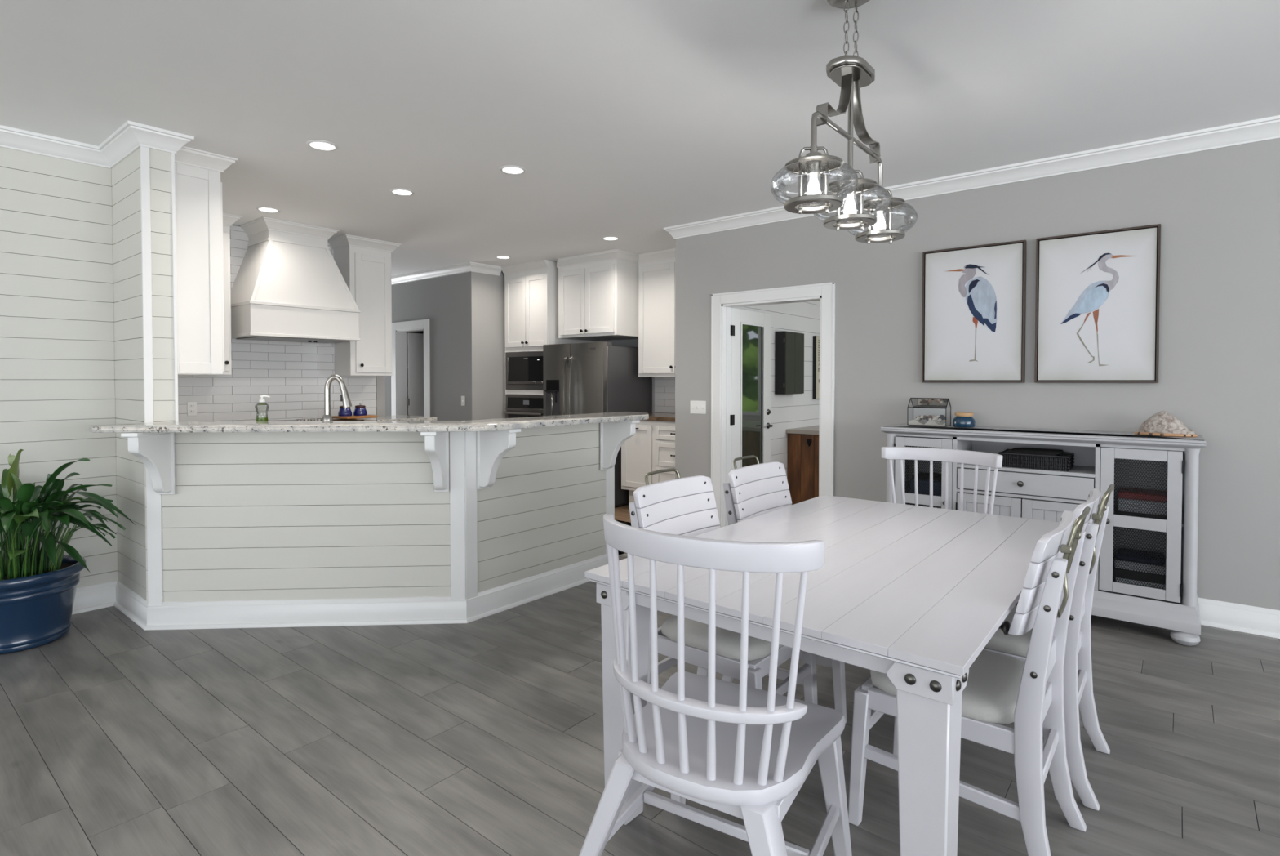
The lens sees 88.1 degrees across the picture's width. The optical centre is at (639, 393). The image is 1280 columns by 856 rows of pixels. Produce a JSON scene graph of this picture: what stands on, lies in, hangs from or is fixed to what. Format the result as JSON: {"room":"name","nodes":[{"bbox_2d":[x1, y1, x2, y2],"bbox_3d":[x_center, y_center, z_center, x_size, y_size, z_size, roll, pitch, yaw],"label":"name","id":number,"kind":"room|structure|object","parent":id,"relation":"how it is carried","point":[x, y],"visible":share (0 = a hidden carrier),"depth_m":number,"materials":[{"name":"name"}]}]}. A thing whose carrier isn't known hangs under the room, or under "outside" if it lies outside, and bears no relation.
{"room":"dining room","nodes":[
{"label":"dining room","id":0,"kind":"room"},
{"bbox_2d":[0,146,118,587],"bbox_3d":[-6.077,-0.018,0.633,0.181,2.740,8.900,1,1,39],"label":"wall","id":1,"kind":"structure","parent":0,"point":[57,373],"depth_m":3.83,"materials":[{"name":"beige paint"}]},
{"bbox_2d":[0,120,194,168],"bbox_3d":[-5.638,-1.336,0.460,0.687,0.098,9.027,1,1,39],"label":"trim","id":2,"kind":"structure","parent":1,"relation":"attached to","point":[128,138],"depth_m":3.71,"materials":[{"name":"white paint"}]},
{"bbox_2d":[71,553,608,629],"bbox_3d":[-4.908,1.263,1.518,11.407,0.143,1.680,-1,2,-40],"label":"baseboard","id":3,"kind":"structure","parent":1,"relation":"attached to","point":[402,610],"depth_m":3.71,"materials":[{"name":"white paint"}]},
{"bbox_2d":[111,146,178,599],"bbox_3d":[-3.475,-0.093,4.347,2.078,2.740,0.158,1,1,39],"label":"wall","id":4,"kind":"structure","parent":0,"point":[143,186],"depth_m":3.73,"materials":[{"name":"beige paint"}]},
{"bbox_2d":[174,146,238,375],"bbox_3d":[-3.205,-0.795,4.458,1.528,1.339,0.375,1,1,39],"label":"upper cabinet","id":5,"kind":"object","parent":4,"relation":"attached to","point":[198,185],"visible":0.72,"depth_m":4.02,"materials":[{"name":"white paint"}]},
{"bbox_2d":[177,224,505,421],"bbox_3d":[-2.828,-0.144,6.880,0.158,2.740,4.870,1,1,39],"label":"wall","id":6,"kind":"structure","parent":0,"point":[294,375],"depth_m":6.31,"materials":[{"name":"tile"}]},
{"bbox_2d":[186,401,196,415],"bbox_3d":[-3.792,0.127,5.601,0.010,0.120,0.070,1,1,39],"label":"outlet","id":7,"kind":"object","parent":6,"relation":"attached to","point":[191,406],"visible":1,"depth_m":5.60,"materials":[{"name":"white plastic"}]},
{"bbox_2d":[222,212,242,374],"bbox_3d":[-3.660,-0.821,5.446,0.388,1.327,0.578,1,1,39],"label":"upper cabinet","id":8,"kind":"object","parent":6,"relation":"attached to","point":[228,220],"visible":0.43,"depth_m":5.50,"materials":[{"name":"white paint"}]},
{"bbox_2d":[231,216,360,342],"bbox_3d":[-3.119,-0.981,5.965,0.566,1.027,0.948,1,1,39],"label":"range hood","id":9,"kind":"object","parent":6,"relation":"attached to","point":[288,285],"visible":0.94,"depth_m":5.77,"materials":[{"name":"white paint"}]},
{"bbox_2d":[327,234,400,375],"bbox_3d":[-2.735,-0.844,6.579,0.388,1.327,0.573,1,1,39],"label":"upper cabinet","id":10,"kind":"object","parent":6,"relation":"attached to","point":[364,264],"visible":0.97,"depth_m":6.47,"materials":[{"name":"white paint"}]},
{"bbox_2d":[144,422,614,605],"bbox_3d":[-1.355,0.735,3.956,2.758,1.100,0.706,-1,1,-24],"label":"peninsula base","id":11,"kind":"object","parent":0,"point":[250,515],"depth_m":3.71,"materials":[{"name":"beige paint"}]},
{"bbox_2d":[120,432,175,493],"bbox_3d":[-2.582,0.374,3.481,0.080,0.358,0.292,0,1,-3],"label":"corbel","id":12,"kind":"object","parent":11,"relation":"attached to","point":[156,451],"visible":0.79,"depth_m":3.52,"materials":[{"name":"white paint"}]},
{"bbox_2d":[85,411,648,432],"bbox_3d":[-1.258,0.172,3.831,3.263,0.030,1.072,-1,1,-26],"label":"countertop","id":13,"kind":"structure","parent":11,"relation":"on","point":[486,424],"depth_m":3.47,"materials":[{"name":"white stone"}]},
{"bbox_2d":[420,431,448,491],"bbox_3d":[-1.103,0.372,3.568,0.080,0.358,0.292,0,1,-3],"label":"corbel","id":14,"kind":"object","parent":11,"relation":"attached to","point":[436,443],"visible":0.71,"depth_m":3.61,"materials":[{"name":"white paint"}]},
{"bbox_2d":[476,428,520,488],"bbox_3d":[-0.795,0.369,3.717,0.292,0.358,0.080,1,1,39],"label":"corbel","id":15,"kind":"object","parent":11,"relation":"attached to","point":[492,446],"visible":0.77,"depth_m":3.73,"materials":[{"name":"white paint"}]},
{"bbox_2d":[600,419,639,470],"bbox_3d":[-0.139,0.353,4.522,0.292,0.358,0.080,1,1,39],"label":"corbel","id":16,"kind":"object","parent":11,"relation":"attached to","point":[614,434],"visible":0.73,"depth_m":4.54,"materials":[{"name":"white paint"}]},
{"bbox_2d":[406,330,423,414],"bbox_3d":[-3.667,-0.211,10.216,5.400,2.740,1.400,1,1,39],"label":"wall","id":17,"kind":"structure","parent":0,"point":[420,331],"depth_m":11.20,"materials":[{"name":"grey paint"}]},
{"bbox_2d":[385,271,471,420],"bbox_3d":[-3.751,-0.207,10.010,5.530,2.740,1.195,1,1,39],"label":"wall","id":18,"kind":"structure","parent":0,"point":[444,300],"depth_m":8.13,"materials":[{"name":"grey paint"}]},
{"bbox_2d":[391,319,430,416],"bbox_3d":[-2.952,0.122,8.668,0.883,2.135,0.164,1,1,39],"label":"door frame","id":19,"kind":"structure","parent":18,"relation":"attached to","point":[399,330],"depth_m":8.81,"materials":[{"name":"white paint"}]},
{"bbox_2d":[406,332,423,416],"bbox_3d":[-2.927,0.173,9.147,0.052,1.995,0.632,1,1,39],"label":"door","id":20,"kind":"structure","parent":18,"relation":"in","point":[415,401],"depth_m":8.96,"materials":[{"name":"white paint"}]},
{"bbox_2d":[391,261,502,284],"bbox_3d":[-3.526,-1.513,9.242,4.416,0.098,0.488,1,1,39],"label":"trim","id":21,"kind":"structure","parent":18,"relation":"attached to","point":[469,266],"depth_m":8.03,"materials":[{"name":"white paint"}]},
{"bbox_2d":[593,338,675,413],"bbox_3d":[-0.066,-0.164,7.843,2.920,2.740,0.125,1,1,39],"label":"wall","id":22,"kind":"structure","parent":0,"point":[663,388],"depth_m":7.52,"materials":[{"name":"tile"}]},
{"bbox_2d":[556,248,639,341],"bbox_3d":[-0.372,-1.081,7.516,0.963,0.891,0.750,1,1,39],"label":"upper cabinet","id":23,"kind":"object","parent":22,"relation":"attached to","point":[598,291],"visible":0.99,"depth_m":7.22,"materials":[{"name":"white paint"}]},
{"bbox_2d":[637,248,675,377],"bbox_3d":[0.480,-0.848,7.051,1.085,1.337,0.390,1,1,39],"label":"upper cabinet","id":24,"kind":"object","parent":22,"relation":"attached to","point":[656,269],"visible":0.48,"depth_m":7.12,"materials":[{"name":"white paint"}]},
{"bbox_2d":[0,0,1279,275],"bbox_3d":[-1.768,-1.490,1.980,18.720,0.150,16.720,1,1,39],"label":"ceiling","id":25,"kind":"structure","parent":0,"point":[630,121],"depth_m":3.14,"materials":[{"name":"paint"}]},
{"bbox_2d":[256,206,279,212],"bbox_3d":[-2.993,-1.480,5.325,0.172,0.006,0.172,1,1,39],"label":"recessed light","id":26,"kind":"object","parent":25,"relation":"in","point":[266,209],"visible":1,"depth_m":5.30,"materials":[{"name":"white paint"}]},
{"bbox_2d":[306,139,338,151],"bbox_3d":[-1.858,-1.450,3.872,0.172,0.006,0.172,1,1,39],"label":"recessed light","id":27,"kind":"object","parent":25,"relation":"in","point":[318,144],"visible":1,"depth_m":3.86,"materials":[{"name":"white paint"}]},
{"bbox_2d":[389,188,414,195],"bbox_3d":[-1.735,-1.470,4.828,0.172,0.006,0.172,1,1,39],"label":"recessed light","id":28,"kind":"object","parent":25,"relation":"in","point":[405,192],"visible":1,"depth_m":4.82,"materials":[{"name":"white paint"}]},
{"bbox_2d":[499,165,526,173],"bbox_3d":[-0.830,-1.460,4.320,0.172,0.006,0.172,1,1,39],"label":"recessed light","id":29,"kind":"object","parent":25,"relation":"in","point":[506,169],"visible":1,"depth_m":4.30,"materials":[{"name":"white paint"}]},
{"bbox_2d":[601,235,619,239],"bbox_3d":[-0.284,-1.502,6.396,0.172,0.006,0.172,1,1,39],"label":"recessed light","id":30,"kind":"object","parent":25,"relation":"in","point":[606,237],"visible":1,"depth_m":6.37,"materials":[{"name":"white paint"}]},
{"bbox_2d":[770,0,917,244],"bbox_3d":[0.746,-1.000,2.342,0.272,0.840,0.876,1,1,39],"label":"chandelier","id":31,"kind":"object","parent":25,"relation":"hanging from","point":[853,73],"visible":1,"depth_m":2.31,"materials":[{"name":"silver metal"}]},
{"bbox_2d":[805,151,822,176],"bbox_3d":[0.555,-0.743,2.114,0.052,0.084,0.052,1,1,39],"label":"socket","id":32,"kind":"object","parent":31,"relation":"attached to","point":[813,167],"depth_m":2.10,"materials":[{"name":"silver metal"}]},
{"bbox_2d":[842,183,857,195],"bbox_3d":[0.746,-0.748,2.348,0.052,0.084,0.052,1,1,39],"label":"socket","id":33,"kind":"object","parent":31,"relation":"attached to","point":[855,192],"depth_m":2.35,"materials":[{"name":"silver metal"}]},
{"bbox_2d":[0,503,1279,855],"bbox_3d":[-1.839,1.384,2.045,18.600,0.120,16.600,1,1,39],"label":"floor","id":34,"kind":"structure","parent":0,"point":[484,735],"depth_m":2.45,"materials":[{"name":"grey wood"}]},
{"bbox_2d":[0,448,135,653],"bbox_3d":[-3.216,0.793,3.374,0.728,1.009,0.917,1,1,39],"label":"potted plant","id":35,"kind":"object","parent":34,"relation":"on","point":[38,586],"visible":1,"depth_m":3.41,"materials":[{"name":"green plant"}]},
{"bbox_2d":[501,259,593,410],"bbox_3d":[-1.137,-0.169,8.117,0.785,2.739,0.815,1,1,39],"label":"tall cabinet","id":36,"kind":"object","parent":34,"relation":"on","point":[531,288],"visible":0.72,"depth_m":7.78,"materials":[{"name":"white paint"}]},
{"bbox_2d":[503,394,543,417],"bbox_3d":[-1.200,0.379,8.051,0.733,0.738,0.623,1,1,39],"label":"wall oven","id":37,"kind":"object","parent":36,"relation":"in","point":[516,405],"visible":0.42,"depth_m":7.87,"materials":[{"name":"metal"}]},
{"bbox_2d":[505,351,542,390],"bbox_3d":[-1.232,-0.275,7.998,0.733,0.448,0.426,1,1,39],"label":"microwave","id":38,"kind":"object","parent":36,"relation":"in","point":[523,370],"visible":0.7,"depth_m":7.86,"materials":[{"name":"metal"}]},
{"bbox_2d":[542,341,651,506],"bbox_3d":[-0.509,0.327,7.534,0.922,1.772,0.909,1,1,39],"label":"refrigerator","id":39,"kind":"object","parent":34,"relation":"on","point":[588,377],"visible":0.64,"depth_m":7.20,"materials":[{"name":"metal"}]},
{"bbox_2d":[621,419,675,506],"bbox_3d":[0.393,0.747,6.957,1.060,0.955,0.697,1,1,39],"label":"base cabinet","id":40,"kind":"object","parent":34,"relation":"on","point":[651,447],"visible":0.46,"depth_m":6.81,"materials":[{"name":"white paint"}]},
{"bbox_2d":[645,412,675,421],"bbox_3d":[0.383,0.248,6.969,1.102,0.041,0.674,1,1,39],"label":"countertop","id":41,"kind":"structure","parent":40,"relation":"on","point":[652,415],"depth_m":6.75,"materials":[{"name":"brown wood"}]},
{"bbox_2d":[578,513,852,855],"bbox_3d":[0.212,0.827,1.732,0.667,1.006,0.556,1,1,31],"label":"spindle chair","id":42,"kind":"object","parent":34,"relation":"on","point":[741,750],"visible":1,"depth_m":1.57,"materials":[{"name":"white paint"}]},
{"bbox_2d":[628,467,817,704],"bbox_3d":[0.305,0.812,2.489,0.590,1.006,0.490,1,1,39],"label":"chair","id":43,"kind":"object","parent":34,"relation":"on","point":[682,506],"visible":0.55,"depth_m":2.46,"materials":[{"name":"white paint"}]},
{"bbox_2d":[661,614,782,660],"bbox_3d":[0.342,0.855,2.459,0.429,0.062,0.435,1,1,39],"label":"cushion","id":44,"kind":"object","parent":43,"relation":"on","point":[696,633],"depth_m":2.29,"materials":[{"name":"grey fabric"}]},
{"bbox_2d":[721,454,846,723],"bbox_3d":[0.717,0.802,2.962,0.590,1.006,0.490,1,1,39],"label":"chair","id":45,"kind":"object","parent":34,"relation":"on","point":[752,491],"visible":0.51,"depth_m":3.00,"materials":[{"name":"white paint"}]},
{"bbox_2d":[786,425,819,504],"bbox_3d":[2.436,0.799,6.793,1.540,0.858,1.000,1,1,39],"label":"wooden bar","id":46,"kind":"object","parent":34,"relation":"on","point":[802,442],"visible":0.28,"depth_m":6.81,"materials":[{"name":"brown wood"}]},
{"bbox_2d":[786,425,819,435],"bbox_3d":[2.436,0.391,6.785,1.540,0.042,1.000,1,1,39],"label":"countertop","id":47,"kind":"structure","parent":46,"relation":"on","point":[814,429],"depth_m":6.83,"materials":[{"name":"white stone"}]},
{"bbox_2d":[584,494,1059,855],"bbox_3d":[0.813,0.931,2.416,1.090,0.770,1.782,1,1,39],"label":"dining table","id":48,"kind":"object","parent":34,"relation":"on","point":[911,594],"visible":0.65,"depth_m":1.86,"materials":[{"name":"white paint"}]},
{"bbox_2d":[881,446,1002,514],"bbox_3d":[1.451,0.795,3.306,0.667,1.006,0.556,1,2,43],"label":"spindle chair","id":49,"kind":"object","parent":34,"relation":"on","point":[989,460],"visible":0.3,"depth_m":3.46,"materials":[{"name":"white paint"}]},
{"bbox_2d":[848,506,1090,855],"bbox_3d":[1.009,0.821,2.020,0.590,1.006,0.490,1,1,39],"label":"chair","id":50,"kind":"object","parent":34,"relation":"on","point":[1000,688],"visible":0.88,"depth_m":1.82,"materials":[{"name":"white paint"}]},
{"bbox_2d":[870,648,1024,724],"bbox_3d":[0.972,0.863,2.051,0.429,0.062,0.435,1,1,39],"label":"cushion","id":51,"kind":"object","parent":50,"relation":"on","point":[991,691],"depth_m":1.90,"materials":[{"name":"grey fabric"}]},
{"bbox_2d":[880,422,1206,645],"bbox_3d":[2.360,0.753,4.029,1.636,1.060,0.477,1,1,39],"label":"sideboard","id":52,"kind":"object","parent":34,"relation":"on","point":[1102,459],"visible":0.63,"depth_m":3.63,"materials":[{"name":"grey paint"}]},
{"bbox_2d":[910,478,941,495],"bbox_3d":[1.917,0.609,4.360,0.200,0.105,0.220,1,1,39],"label":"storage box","id":53,"kind":"object","parent":52,"relation":"on","point":[912,478],"visible":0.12,"depth_m":4.27,"materials":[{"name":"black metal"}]},
{"bbox_2d":[911,471,941,480],"bbox_3d":[1.915,0.533,4.360,0.185,0.046,0.180,1,1,39],"label":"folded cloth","id":54,"kind":"object","parent":53,"relation":"on","point":[920,472],"visible":0.38,"depth_m":4.30,"materials":[{"name":"black fabric"}]},
{"bbox_2d":[906,397,951,426],"bbox_3d":[1.956,0.121,4.473,0.247,0.184,0.135,1,1,38],"label":"display box","id":55,"kind":"object","parent":52,"relation":"on","point":[917,402],"visible":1,"depth_m":4.46,"materials":[{"name":"clear glass"}]},
{"bbox_2d":[952,412,975,427],"bbox_3d":[2.115,0.170,4.319,0.132,0.094,0.131,1,1,39],"label":"candle jar","id":56,"kind":"object","parent":52,"relation":"on","point":[964,420],"visible":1,"depth_m":4.27,"materials":[{"name":"blue glass"}]},
{"bbox_2d":[998,447,1074,471],"bbox_3d":[2.370,0.385,3.959,0.364,0.104,0.251,1,1,39],"label":"wicker basket","id":57,"kind":"object","parent":52,"relation":"on","point":[1021,457],"visible":0.88,"depth_m":3.88,"materials":[{"name":"black wicker"}]},
{"bbox_2d":[1115,577,1165,589],"bbox_3d":[2.790,1.051,3.683,0.220,0.069,0.220,1,1,39],"label":"storage bin","id":58,"kind":"object","parent":52,"relation":"on","point":[1137,581],"visible":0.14,"depth_m":3.60,"materials":[{"name":"grey"}]},
{"bbox_2d":[1112,559,1165,584],"bbox_3d":[2.785,0.991,3.692,0.240,0.050,0.230,1,1,39],"label":"box","id":59,"kind":"object","parent":58,"relation":"on","point":[1131,575],"visible":0.22,"depth_m":3.60,"materials":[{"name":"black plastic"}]},
{"bbox_2d":[1114,557,1165,574],"bbox_3d":[2.788,0.943,3.682,0.225,0.045,0.220,1,1,39],"label":"woven tray","id":60,"kind":"object","parent":59,"relation":"on","point":[1118,563],"visible":0.2,"depth_m":3.60,"materials":[{"name":"grey wicker"}]},
{"bbox_2d":[1115,547,1164,564],"bbox_3d":[2.786,0.905,3.683,0.210,0.030,0.200,1,1,39],"label":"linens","id":61,"kind":"object","parent":60,"relation":"on","point":[1136,553],"visible":0.54,"depth_m":3.64,"materials":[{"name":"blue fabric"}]},
{"bbox_2d":[1114,506,1166,519],"bbox_3d":[2.796,0.662,3.683,0.240,0.026,0.220,1,1,39],"label":"serving tray","id":62,"kind":"object","parent":52,"relation":"on","point":[1123,513],"visible":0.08,"depth_m":3.60,"materials":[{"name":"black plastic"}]},
{"bbox_2d":[1117,497,1167,515],"bbox_3d":[2.793,0.613,3.671,0.220,0.072,0.200,1,1,39],"label":"woven box","id":63,"kind":"object","parent":62,"relation":"on","point":[1125,500],"visible":0.28,"depth_m":3.59,"materials":[{"name":"grey wicker"}]},
{"bbox_2d":[1117,486,1167,502],"bbox_3d":[2.793,0.558,3.670,0.220,0.036,0.200,1,1,39],"label":"box","id":64,"kind":"object","parent":63,"relation":"on","point":[1125,489],"visible":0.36,"depth_m":3.62,"materials":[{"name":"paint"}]},
{"bbox_2d":[1133,410,1197,436],"bbox_3d":[2.895,0.164,3.646,0.275,0.136,0.169,1,2,42],"label":"conch shell","id":65,"kind":"object","parent":52,"relation":"on","point":[1162,423],"visible":1,"depth_m":3.61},
{"bbox_2d":[982,483,1114,809],"bbox_3d":[1.377,0.813,2.436,0.590,1.006,0.490,1,1,39],"label":"chair","id":66,"kind":"object","parent":34,"relation":"on","point":[1077,667],"visible":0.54,"depth_m":2.17,"materials":[{"name":"white paint"}]},
{"bbox_2d":[984,604,1032,657],"bbox_3d":[1.340,0.854,2.467,0.429,0.062,0.435,1,1,39],"label":"cushion","id":67,"kind":"object","parent":66,"relation":"on","point":[1011,645],"depth_m":2.27,"materials":[{"name":"grey fabric"}]},
{"bbox_3d":[-3.146,0.768,5.900,0.651,0.955,2.620,1,1,39],"label":"base cabinet","id":68,"kind":"object","parent":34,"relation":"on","visible":0},
{"bbox_2d":[352,414,436,421],"bbox_3d":[-3.145,0.271,5.902,0.637,0.037,2.649,1,1,39],"label":"countertop","id":69,"kind":"structure","parent":68,"relation":"on","point":[397,417],"depth_m":6.59,"materials":[{"name":"white stone"}]},
{"bbox_2d":[268,417,364,421],"bbox_3d":[-3.056,0.234,5.957,0.520,0.036,0.920,1,1,39],"label":"cooktop","id":70,"kind":"object","parent":69,"relation":"in","point":[310,419],"visible":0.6,"depth_m":5.98,"materials":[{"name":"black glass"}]},
{"bbox_2d":[332,414,377,418],"bbox_3d":[-2.737,0.221,6.348,0.240,0.022,0.330,1,1,31],"label":"cutting board","id":71,"kind":"object","parent":69,"relation":"on","point":[352,416],"visible":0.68,"depth_m":6.26,"materials":[{"name":"brown wood"}]},
{"bbox_2d":[337,405,351,416],"bbox_3d":[-2.802,0.149,6.284,0.124,0.124,0.124,1,1,39],"label":"canister","id":72,"kind":"object","parent":71,"relation":"on","point":[343,411],"visible":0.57,"depth_m":6.24,"materials":[{"name":"ceramic"}]},
{"bbox_2d":[353,402,367,415],"bbox_3d":[-2.698,0.147,6.379,0.124,0.124,0.124,1,1,39],"label":"canister","id":73,"kind":"object","parent":71,"relation":"on","point":[360,410],"visible":1,"depth_m":6.34,"materials":[{"name":"ceramic"}]},
{"bbox_3d":[-1.995,0.792,4.716,2.548,0.955,2.238,1,1,39],"label":"base cabinet","id":74,"kind":"object","parent":34,"relation":"on","visible":0},
{"bbox_3d":[-2.015,0.295,4.725,2.603,0.037,2.254,1,1,39],"label":"countertop","id":75,"kind":"structure","parent":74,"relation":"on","visible":0},
{"bbox_2d":[254,395,270,421],"bbox_3d":[-2.256,0.151,3.951,0.079,0.282,0.074,1,1,39],"label":"soap bottle","id":76,"kind":"object","parent":75,"relation":"on","point":[261,402],"visible":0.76,"depth_m":3.95,"materials":[{"name":"plastic"}]},
{"bbox_2d":[321,373,351,421],"bbox_3d":[-1.835,0.086,4.026,0.175,0.409,0.118,0,1,-6],"label":"faucet","id":77,"kind":"object","parent":75,"relation":"on","point":[344,397],"visible":0.79,"depth_m":3.98,"materials":[{"name":"silver metal"}]},
{"bbox_2d":[735,300,819,479],"bbox_3d":[1.720,-0.155,7.423,0.380,2.740,3.719,1,1,39],"label":"wall","id":78,"kind":"structure","parent":0,"point":[795,410],"depth_m":6.98,"materials":[{"name":"white paint"}]},
{"bbox_2d":[774,330,804,394],"bbox_3d":[1.541,-0.313,6.801,0.122,0.632,0.424,1,1,39],"label":"upper cabinet","id":79,"kind":"object","parent":78,"relation":"attached to","point":[788,346],"visible":1,"depth_m":6.67,"materials":[{"name":"black wood"}]},
{"bbox_2d":[812,335,819,398],"bbox_3d":[2.086,-0.297,7.534,0.042,0.700,0.460,1,1,39],"label":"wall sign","id":80,"kind":"object","parent":78,"relation":"attached to","point":[815,387],"visible":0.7,"depth_m":7.36,"materials":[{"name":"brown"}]},
{"bbox_2d":[675,137,1279,609],"bbox_3d":[4.292,-0.062,2.848,10.150,2.740,0.120,1,1,39],"label":"wall","id":81,"kind":"structure","parent":0,"point":[1217,211],"depth_m":4.04,"materials":[{"name":"grey paint"}]},
{"bbox_2d":[689,400,706,413],"bbox_3d":[0.511,0.120,5.848,0.168,0.115,0.016,1,1,39],"label":"light switch","id":82,"kind":"object","parent":81,"relation":"attached to","point":[696,406],"visible":1,"depth_m":5.84,"materials":[{"name":"white plastic"}]},
{"bbox_2d":[729,307,773,470],"bbox_3d":[1.025,0.238,6.042,0.098,1.990,0.750,1,1,39],"label":"door","id":83,"kind":"structure","parent":81,"relation":"in","point":[750,424],"depth_m":6.05,"materials":[{"name":"white paint"}]},
{"bbox_2d":[711,281,835,527],"bbox_3d":[1.094,0.199,5.452,1.109,2.111,0.155,1,1,39],"label":"door frame","id":84,"kind":"structure","parent":81,"relation":"attached to","point":[722,304],"depth_m":5.54,"materials":[{"name":"white paint"}]},
{"bbox_2d":[663,115,1279,239],"bbox_3d":[4.514,-1.392,3.235,10.128,0.098,1.198,1,1,39],"label":"trim","id":85,"kind":"structure","parent":81,"relation":"attached to","point":[1267,128],"depth_m":4.09,"materials":[{"name":"white paint"}]},
{"bbox_2d":[921,240,1026,382],"bbox_3d":[2.219,-0.528,4.424,0.626,0.908,0.036,1,1,39],"label":"framed picture","id":86,"kind":"object","parent":81,"relation":"attached to","point":[973,326],"visible":1,"depth_m":4.40,"materials":[{"name":"white paper"}]},
{"bbox_2d":[958,264,975,297],"bbox_3d":[2.196,-0.756,4.424,0.122,0.217,0.001,1,1,39],"label":"print","id":87,"kind":"object","parent":86,"relation":"attached to","point":[966,273],"depth_m":4.43},
{"bbox_2d":[968,328,977,361],"bbox_3d":[2.225,-0.324,4.409,0.060,0.219,0.001,1,1,39],"label":"print","id":88,"kind":"object","parent":86,"relation":"attached to","point":[972,331],"depth_m":4.41},
{"bbox_2d":[968,279,979,293],"bbox_3d":[2.225,-0.715,4.401,0.069,0.091,0.001,1,1,39],"label":"print","id":89,"kind":"object","parent":86,"relation":"on","point":[974,284],"depth_m":4.40},
{"bbox_2d":[972,316,977,328],"bbox_3d":[2.231,-0.470,4.402,0.032,0.084,0.001,1,1,39],"label":"print","id":90,"kind":"object","parent":86,"relation":"on","point":[975,319],"depth_m":4.40},
{"bbox_2d":[964,264,987,274],"bbox_3d":[2.235,-0.822,4.391,0.143,0.083,0.002,1,1,39],"label":"print","id":91,"kind":"object","parent":86,"relation":"attached to","point":[969,268],"depth_m":4.39},
{"bbox_2d":[965,275,996,332],"bbox_3d":[2.256,-0.590,4.379,0.194,0.373,0.001,1,1,39],"label":"print","id":92,"kind":"object","parent":86,"relation":"attached to","point":[980,291],"depth_m":4.38},
{"bbox_2d":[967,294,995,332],"bbox_3d":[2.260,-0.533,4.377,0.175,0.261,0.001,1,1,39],"label":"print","id":93,"kind":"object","parent":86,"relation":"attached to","point":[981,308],"depth_m":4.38},
{"bbox_2d":[994,300,996,319],"bbox_3d":[2.324,-0.550,4.324,0.015,0.123,0.001,1,1,39],"label":"print","id":94,"kind":"object","parent":86,"relation":"attached to","point":[995,301],"depth_m":4.32},
{"bbox_2d":[1034,223,1160,382],"bbox_3d":[2.746,-0.520,3.994,0.616,0.908,0.036,1,1,39],"label":"framed picture","id":95,"kind":"object","parent":81,"relation":"attached to","point":[1097,305],"visible":1,"depth_m":3.97,"materials":[{"name":"white paper"}]},
{"bbox_2d":[1061,313,1081,324],"bbox_3d":[2.646,-0.461,4.062,0.110,0.063,0.002,1,1,39],"label":"print","id":96,"kind":"object","parent":95,"relation":"attached to","point":[1066,318],"depth_m":4.06},
{"bbox_2d":[1076,322,1094,362],"bbox_3d":[2.706,-0.312,4.017,0.092,0.247,0.001,1,1,39],"label":"print","id":97,"kind":"object","parent":95,"relation":"attached to","point":[1085,331],"depth_m":4.02},
{"bbox_2d":[1060,280,1111,324],"bbox_3d":[2.706,-0.553,4.012,0.263,0.249,0.001,1,1,39],"label":"print","id":98,"kind":"object","parent":95,"relation":"attached to","point":[1082,302],"depth_m":4.01},
{"bbox_2d":[1083,311,1091,323],"bbox_3d":[2.712,-0.461,4.010,0.039,0.066,0.001,1,1,39],"label":"print","id":99,"kind":"object","parent":95,"relation":"on","point":[1086,315],"depth_m":4.01},
{"bbox_2d":[1075,285,1109,312],"bbox_3d":[2.730,-0.575,3.992,0.167,0.167,0.001,1,1,39],"label":"print","id":100,"kind":"object","parent":95,"relation":"attached to","point":[1089,299],"depth_m":3.99},
{"bbox_2d":[1080,253,1110,273],"bbox_3d":[2.742,-0.784,3.977,0.153,0.108,0.002,1,1,39],"label":"print","id":101,"kind":"object","parent":95,"relation":"attached to","point":[1091,263],"depth_m":3.98},
{"bbox_2d":[1093,308,1098,333],"bbox_3d":[2.744,-0.429,3.984,0.031,0.166,0.001,1,1,39],"label":"print","id":102,"kind":"object","parent":95,"relation":"attached to","point":[1095,311],"depth_m":3.98},
{"bbox_2d":[1097,333,1106,365],"bbox_3d":[2.775,-0.263,3.962,0.067,0.195,0.001,1,1,39],"label":"print","id":103,"kind":"object","parent":95,"relation":"attached to","point":[1101,338],"depth_m":3.97},
{"bbox_2d":[1095,283,1109,292],"bbox_3d":[2.764,-0.628,3.963,0.076,0.064,0.002,1,1,39],"label":"print","id":104,"kind":"object","parent":95,"relation":"attached to","point":[1100,287],"depth_m":3.96},
{"bbox_2d":[1097,253,1119,290],"bbox_3d":[2.790,-0.721,3.940,0.103,0.229,0.001,1,1,39],"label":"print","id":105,"kind":"object","parent":95,"relation":"attached to","point":[1108,264],"depth_m":3.94},
{"bbox_2d":[1111,254,1137,257],"bbox_3d":[2.848,-0.810,3.890,0.124,0.016,0.002,1,1,39],"label":"print","id":106,"kind":"object","parent":95,"relation":"attached to","point":[1113,255],"depth_m":3.89},
{"bbox_2d":[1197,596,1279,638],"bbox_3d":[4.301,1.233,2.989,10.080,0.143,0.370,1,1,39],"label":"baseboard","id":107,"kind":"structure","parent":81,"relation":"attached to","point":[1264,621],"depth_m":3.61,"materials":[{"name":"white paint"}]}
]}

